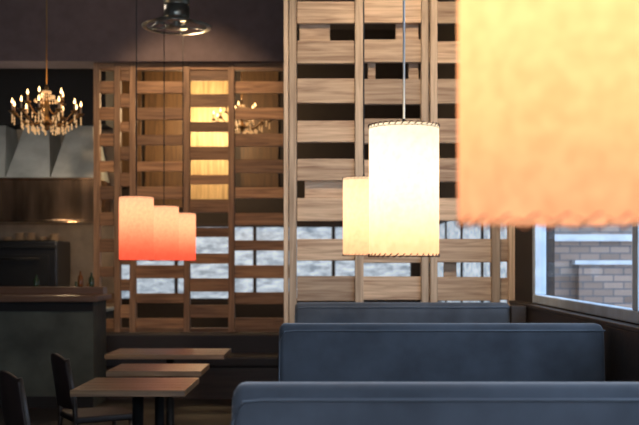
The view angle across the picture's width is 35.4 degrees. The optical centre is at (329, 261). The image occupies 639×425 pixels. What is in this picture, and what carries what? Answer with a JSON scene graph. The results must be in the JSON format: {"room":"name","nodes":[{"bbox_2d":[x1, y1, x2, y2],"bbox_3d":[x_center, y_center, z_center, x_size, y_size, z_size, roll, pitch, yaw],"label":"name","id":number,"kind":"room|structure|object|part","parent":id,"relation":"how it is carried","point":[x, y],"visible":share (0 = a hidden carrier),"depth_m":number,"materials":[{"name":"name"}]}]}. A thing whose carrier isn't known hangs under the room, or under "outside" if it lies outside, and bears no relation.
{"room":"restaurant","nodes":[
{"label":"restaurant","id":0,"kind":"room"},
{"bbox_2d":[0,129,113,306],"bbox_3d":[-4.000,-0.940,13.250,2.400,4.900,0.100,0,0,0],"label":"wall","id":1,"kind":"structure","parent":0,"point":[80,237],"depth_m":13.20,"materials":[{"name":"paint"}]},
{"bbox_2d":[0,69,113,224],"bbox_3d":[-4.000,-1.935,12.735,2.300,2.890,0.910,0,0,0],"label":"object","id":2,"kind":"object","parent":1,"relation":"attached to","point":[43,181],"visible":0.56,"depth_m":12.58,"materials":[{"name":"grey metal"}]},
{"bbox_2d":[0,399,231,424],"bbox_3d":[-1.875,1.560,6.300,6.950,0.100,16.900,0,0,0],"label":"floor","id":3,"kind":"structure","parent":0,"point":[186,411],"depth_m":10.04,"materials":[{"name":"brown wood"}]},
{"bbox_2d":[0,370,30,424],"bbox_3d":[-1.699,1.074,6.000,0.531,0.876,0.440,0,0,-35],"label":"dining chair","id":4,"kind":"object","parent":3,"relation":"on","point":[15,410],"visible":1,"depth_m":5.77,"materials":[{"name":"brown wood"}]},
{"bbox_2d":[0,287,111,407],"bbox_3d":[-3.795,0.890,10.635,2.790,1.240,0.730,0,0,0],"label":"bar counter","id":5,"kind":"object","parent":3,"relation":"on","point":[36,323],"depth_m":10.35,"materials":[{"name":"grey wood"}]},
{"bbox_2d":[34,275,38,286],"bbox_3d":[-3.200,0.203,10.900,0.060,0.130,0.060,0,0,0],"label":"bottle","id":6,"kind":"object","parent":5,"relation":"on","point":[36,280],"visible":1,"depth_m":10.88,"materials":[{"name":"green glass"}]},
{"bbox_2d":[0,294,111,301],"bbox_3d":[-3.795,0.380,10.635,2.790,0.060,0.730,0,0,0],"label":"countertop","id":7,"kind":"structure","parent":5,"relation":"on","point":[3,297],"depth_m":10.27,"materials":[{"name":"brown wood"}]},
{"bbox_2d":[78,271,82,286],"bbox_3d":[-2.720,0.183,10.900,0.060,0.170,0.060,0,0,0],"label":"bottle","id":8,"kind":"object","parent":5,"relation":"on","point":[80,277],"visible":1,"depth_m":10.88,"materials":[{"name":"orange glass"}]},
{"bbox_2d":[89,273,93,286],"bbox_3d":[-2.600,0.193,10.900,0.060,0.150,0.060,0,0,0],"label":"bottle","id":9,"kind":"object","parent":5,"relation":"on","point":[91,278],"visible":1,"depth_m":10.88,"materials":[{"name":"green glass"}]},
{"bbox_2d":[50,353,131,424],"bbox_3d":[-1.696,1.074,7.102,0.531,0.876,0.440,0,0,-30],"label":"dining chair","id":10,"kind":"object","parent":3,"relation":"on","point":[61,367],"visible":0.9,"depth_m":6.94,"materials":[{"name":"brown wood"}]},
{"bbox_3d":[-1.656,1.087,7.125,0.440,0.047,0.440,0,0,-30],"label":"seat","id":11,"kind":"part","parent":10,"relation":"part of","materials":[{"name":"leather"}]},
{"bbox_2d":[106,307,113,318],"bbox_3d":[-3.990,1.050,12.775,2.320,0.920,0.830,0,0,0],"label":"countertop","id":12,"kind":"structure","parent":3,"relation":"on","point":[109,310],"depth_m":12.95,"materials":[{"name":"black paint"}]},
{"bbox_2d":[0,240,69,286],"bbox_3d":[-3.950,0.160,12.739,1.100,0.860,0.722,0,0,0],"label":"oven","id":13,"kind":"object","parent":12,"relation":"on","point":[20,260],"visible":0.68,"depth_m":12.43,"materials":[{"name":"black metal"}]},
{"bbox_2d":[2,233,58,239],"bbox_3d":[-3.950,-0.322,12.700,1.024,0.101,0.124,0,0,0],"label":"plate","id":14,"kind":"object","parent":13,"relation":"on","point":[18,235],"visible":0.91,"depth_m":12.66,"materials":[{"name":"brown ceramic"}]},
{"bbox_2d":[106,307,113,311],"bbox_3d":[-3.990,0.610,12.775,2.320,0.040,0.830,0,0,0],"label":"countertop","id":15,"kind":"structure","parent":12,"relation":"on","point":[107,308],"depth_m":12.90,"materials":[{"name":"wood"}]},
{"bbox_2d":[70,378,198,424],"bbox_3d":[-1.200,1.135,6.250,0.680,0.750,0.659,0,0,0],"label":"dining table","id":16,"kind":"object","parent":3,"relation":"on","point":[136,388],"visible":1,"depth_m":6.11,"materials":[{"name":"brown wood"}]},
{"bbox_2d":[106,364,209,424],"bbox_3d":[-1.230,1.135,7.220,0.660,0.750,0.519,0,0,0],"label":"dining table","id":17,"kind":"object","parent":3,"relation":"on","point":[122,370],"visible":1,"depth_m":7.12,"materials":[{"name":"brown wood"}]},
{"bbox_2d":[104,348,230,424],"bbox_3d":[-1.360,1.135,8.500,0.980,0.750,0.599,0,0,0],"label":"dining table","id":18,"kind":"object","parent":3,"relation":"on","point":[169,354],"visible":0.96,"depth_m":8.40,"materials":[{"name":"brown wood"}]},
{"bbox_2d":[93,63,283,331],"bbox_3d":[-1.575,-0.405,11.700,2.360,3.830,0.120,0,0,0],"label":"lattice screen","id":19,"kind":"object","parent":3,"relation":"on","point":[122,71],"visible":0.72,"depth_m":11.68,"materials":[{"name":"brown wood"}]},
{"bbox_2d":[106,332,278,398],"bbox_3d":[-1.575,1.160,11.315,2.250,0.700,0.570,0,0,0],"label":"bench","id":20,"kind":"object","parent":3,"relation":"on","point":[253,357],"visible":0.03,"depth_m":11.25,"materials":[{"name":"leather"}]},
{"bbox_2d":[106,353,278,367],"bbox_3d":[-1.575,1.105,11.245,2.250,0.130,0.430,0,0,0],"label":"seat cushion","id":21,"kind":"object","parent":20,"relation":"on","point":[233,360],"depth_m":11.03,"materials":[{"name":"leather"}]},
{"bbox_3d":[-1.575,0.960,11.520,2.250,0.300,0.160,0,0,0],"label":"backrest","id":22,"kind":"part","parent":20,"relation":"part of","materials":[{"name":"leather"}]},
{"bbox_2d":[284,0,514,322],"bbox_3d":[0.542,-0.940,7.864,1.806,4.899,0.152,0,0,0],"label":"screen","id":23,"kind":"object","parent":3,"relation":"on","point":[323,200],"visible":0.44,"depth_m":7.83,"materials":[{"name":"brown wood"}]},
{"bbox_2d":[295,302,525,322],"bbox_3d":[0.563,0.899,7.120,1.626,1.222,1.240,0,0,0],"label":"booth seat","id":24,"kind":"object","parent":3,"relation":"on","point":[305,312],"visible":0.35,"depth_m":7.04,"materials":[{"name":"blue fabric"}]},
{"bbox_3d":[1.323,0.910,7.120,0.106,1.200,0.240,0,0,0],"label":"panel","id":25,"kind":"part","parent":24,"relation":"part of","materials":[{"name":"brown wood"}]},
{"bbox_2d":[230,382,638,424],"bbox_3d":[0.561,0.906,2.500,1.607,1.207,1.240,0,0,0],"label":"booth seat","id":26,"kind":"object","parent":3,"relation":"on","point":[253,403],"visible":1,"depth_m":2.42,"materials":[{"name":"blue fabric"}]},
{"bbox_2d":[278,323,604,381],"bbox_3d":[0.550,0.908,5.000,1.609,1.203,1.240,0,0,0],"label":"booth seat","id":27,"kind":"object","parent":3,"relation":"on","point":[308,352],"visible":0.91,"depth_m":4.91,"materials":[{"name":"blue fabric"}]},
{"bbox_2d":[509,300,638,381],"bbox_3d":[1.413,0.902,4.450,0.071,1.215,6.500,0,0,0],"label":"panel","id":28,"kind":"object","parent":3,"relation":"on","point":[621,339],"visible":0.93,"depth_m":4.90,"materials":[{"name":"brown wood"}]},
{"bbox_2d":[0,0,283,68],"bbox_3d":[-2.850,-2.855,11.775,4.700,1.070,0.450,0,0,0],"label":"wall","id":29,"kind":"structure","parent":0,"point":[81,34],"depth_m":11.55,"materials":[{"name":"brown paint"}]},
{"bbox_2d":[141,0,211,34],"bbox_3d":[-1.380,-2.745,9.000,0.624,1.290,0.624,0,0,0],"label":"pendant lamp","id":30,"kind":"object","parent":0,"point":[175,11],"depth_m":8.92,"materials":[{"name":"black metal"}]},
{"bbox_2d":[122,30,419,327],"bbox_3d":[-1.875,-0.940,14.675,6.650,4.900,0.150,0,0,0],"label":"wall","id":31,"kind":"structure","parent":0,"point":[305,112],"depth_m":14.60,"materials":[{"name":"paint"}]},
{"bbox_2d":[122,71,278,207],"bbox_3d":[-2.025,-1.840,14.585,2.550,2.100,0.030,0,0,0],"label":"panelling","id":32,"kind":"object","parent":31,"relation":"attached to","point":[198,114],"visible":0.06,"depth_m":14.57,"materials":[{"name":"brown wood"}]},
{"bbox_3d":[-1.745,-1.840,14.585,0.590,2.100,0.030,0,0,0],"label":"golden panel","id":33,"kind":"part","parent":32,"relation":"part of","materials":[{"name":"yellow wood"}]},
{"bbox_2d":[122,227,409,297],"bbox_3d":[-1.100,0.010,14.645,4.600,1.120,0.010,0,0,0],"label":"pane","id":34,"kind":"object","parent":31,"relation":"attached to","point":[203,244],"visible":0.29,"depth_m":14.64,"materials":[{"name":"grey"}]},
{"bbox_2d":[122,223,411,301],"bbox_3d":[-1.100,0.010,14.640,4.600,1.160,0.080,0,0,0],"label":"frame","id":35,"kind":"object","parent":31,"relation":"attached to","point":[333,225],"visible":0.26,"depth_m":14.60,"materials":[{"name":"brown wood"}]},
{"bbox_2d":[297,0,441,29],"bbox_3d":[-1.875,-3.440,6.300,6.950,0.100,16.900,0,0,0],"label":"ceiling","id":36,"kind":"structure","parent":0,"point":[332,26],"depth_m":14.39,"materials":[{"name":"paint"}]},
{"bbox_2d":[9,0,83,135],"bbox_3d":[-2.552,-2.271,8.996,0.657,2.238,0.656,0,0,0],"label":"chandelier","id":37,"kind":"object","parent":36,"relation":"hanging from","point":[43,107],"visible":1,"depth_m":8.97,"materials":[{"name":"gold metal"}]},
{"bbox_2d":[119,0,153,260],"bbox_3d":[-1.510,-1.698,7.800,0.274,3.381,0.273,0,0,0],"label":"pendant lamp","id":38,"kind":"object","parent":36,"relation":"hanging from","point":[136,213],"visible":1,"depth_m":7.69,"materials":[{"name":"fabric"}]},
{"bbox_3d":[-1.510,-0.260,7.800,0.266,0.490,0.266,0,0,0],"label":"lamp shade","id":39,"kind":"part","parent":38,"relation":"part of","materials":[{"name":"orange fabric"}]},
{"bbox_3d":[-1.510,-1.942,7.800,0.130,2.894,0.130,0,0,0],"label":"cord and canopy","id":40,"kind":"part","parent":38,"relation":"part of","materials":[{"name":"black"}]},
{"bbox_2d":[154,4,178,260],"bbox_3d":[-1.510,-1.698,9.100,0.274,3.381,0.273,0,0,0],"label":"pendant lamp","id":41,"kind":"object","parent":36,"relation":"hanging from","point":[166,218],"visible":0.8,"depth_m":8.98,"materials":[{"name":"fabric"}]},
{"bbox_3d":[-1.510,-1.942,9.100,0.130,2.894,0.130,0,0,0],"label":"cord and canopy","id":42,"kind":"part","parent":41,"relation":"part of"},
{"bbox_3d":[-1.510,-0.260,9.100,0.266,0.490,0.266,0,0,0],"label":"lamp shade","id":43,"kind":"part","parent":41,"relation":"part of","materials":[{"name":"orange fabric"}]},
{"bbox_2d":[171,22,195,260],"bbox_3d":[-1.530,-1.698,10.400,0.274,3.381,0.273,0,0,0],"label":"pendant lamp","id":44,"kind":"object","parent":36,"relation":"hanging from","point":[187,221],"visible":0.73,"depth_m":10.30,"materials":[{"name":"paper"}]},
{"bbox_3d":[-1.530,-1.942,10.400,0.130,2.894,0.130,0,0,0],"label":"cord and canopy","id":45,"kind":"part","parent":44,"relation":"part of","materials":[{"name":"black"}]},
{"bbox_3d":[-1.530,-0.260,10.400,0.266,0.490,0.266,0,0,0],"label":"lamp shade","id":46,"kind":"part","parent":44,"relation":"part of","materials":[{"name":"orange fabric"}]},
{"bbox_2d":[211,107,227,121],"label":"chandelier","id":47,"kind":"object","parent":36,"relation":"hanging from","point":[226,112],"depth_m":12.82,"materials":[{"name":"gold metal"}]},
{"bbox_2d":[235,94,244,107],"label":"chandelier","id":48,"kind":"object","parent":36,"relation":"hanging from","point":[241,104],"depth_m":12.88,"materials":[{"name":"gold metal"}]},
{"bbox_2d":[235,120,270,133],"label":"chandelier","id":49,"kind":"object","parent":36,"relation":"hanging from","point":[240,126],"depth_m":12.87,"materials":[{"name":"gold metal"}]},
{"bbox_2d":[342,0,368,255],"bbox_3d":[0.216,-1.714,6.400,0.274,3.351,0.273,0,0,0],"label":"pendant lamp","id":50,"kind":"object","parent":36,"relation":"hanging from","point":[355,189],"visible":0.55,"depth_m":6.28,"materials":[{"name":"fabric"}]},
{"bbox_3d":[0.216,-0.290,6.400,0.266,0.490,0.266,0,0,0],"label":"lamp shade","id":51,"kind":"part","parent":50,"relation":"part of","materials":[{"name":"beige fabric"}]},
{"bbox_3d":[0.216,-1.957,6.400,0.130,2.864,0.130,0,0,0],"label":"cord and canopy","id":52,"kind":"part","parent":50,"relation":"part of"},
{"bbox_2d":[368,0,439,256],"bbox_3d":[0.281,-1.703,3.800,0.275,3.372,0.274,0,0,0],"label":"pendant lamp","id":53,"kind":"object","parent":36,"relation":"hanging from","point":[404,155],"visible":1,"depth_m":3.69,"materials":[{"name":"fabric"}]},
{"bbox_3d":[0.281,-0.270,3.800,0.266,0.490,0.266,0,0,0],"label":"lamp shade","id":54,"kind":"part","parent":53,"relation":"part of","materials":[{"name":"white fabric"}]},
{"bbox_3d":[0.281,-1.947,3.800,0.130,2.884,0.130,0,0,0],"label":"cord and canopy","id":55,"kind":"part","parent":53,"relation":"part of","materials":[{"name":"metal"}]},
{"bbox_2d":[456,0,638,229],"bbox_3d":[0.294,-1.716,1.250,0.273,3.345,0.273,0,0,0],"label":"pendant lamp","id":56,"kind":"object","parent":36,"relation":"hanging from","point":[548,90],"visible":1,"depth_m":1.13,"materials":[{"name":"fabric"}]},
{"bbox_2d":[438,0,638,324],"bbox_3d":[1.525,-0.940,6.300,0.150,4.900,16.900,0,0,0],"label":"wall","id":57,"kind":"structure","parent":0,"point":[446,32],"depth_m":7.73,"materials":[{"name":"brown paint"}]},
{"bbox_2d":[438,221,483,301],"bbox_3d":[1.490,0.010,11.250,0.080,1.160,6.100,0,0,0],"label":"frame","id":58,"kind":"object","parent":57,"relation":"attached to","point":[440,222],"visible":0.08,"depth_m":11.22,"materials":[{"name":"brown wood"}]},
{"bbox_2d":[438,221,506,302],"bbox_3d":[1.495,0.010,11.250,0.010,1.120,6.100,0,0,0],"label":"pane","id":59,"kind":"object","parent":57,"relation":"attached to","point":[470,269],"visible":0.14,"depth_m":10.61,"materials":[{"name":"grey"}]},
{"bbox_2d":[532,224,638,323],"bbox_3d":[1.480,-0.700,3.860,0.080,1.980,6.520,0,0,0],"label":"frame","id":60,"kind":"object","parent":57,"relation":"attached to","point":[539,296],"visible":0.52,"depth_m":5.86,"materials":[{"name":"paint"}]},
{"bbox_2d":[576,265,631,307],"bbox_3d":[3.275,0.780,11.925,0.650,1.500,0.150,0,0,0],"label":"brick pier","id":61,"kind":"object","parent":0,"point":[603,284],"depth_m":11.85,"materials":[{"name":"grey brick"}]},
{"label":"outside","id":62,"kind":"structure","parent":0,"visible":0},
{"bbox_3d":[6.810,1.580,7.000,10.380,0.100,26.000,0,0,0],"label":"pavement","id":63,"kind":"object","parent":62,"visible":0},
{"bbox_2d":[555,224,631,299],"bbox_3d":[5.375,-1.980,12.150,7.250,7.020,0.300,0,0,0],"label":"brick facade","id":64,"kind":"object","parent":63,"relation":"on","point":[565,251],"visible":0.02,"depth_m":12.00,"materials":[{"name":"grey brick"}]},
{"bbox_2d":[555,234,631,240],"bbox_3d":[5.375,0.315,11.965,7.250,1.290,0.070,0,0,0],"label":"stone band","id":65,"kind":"object","parent":64,"relation":"attached to","point":[558,237],"visible":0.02,"depth_m":11.93,"materials":[{"name":"white stone"}]},
{"bbox_2d":[572,260,631,264],"bbox_3d":[3.275,0.005,11.910,0.750,0.050,0.180,0,0,0],"label":"cap","id":66,"kind":"object","parent":64,"relation":"on","point":[574,262],"visible":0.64,"depth_m":11.82,"materials":[{"name":"stone"}]}
]}

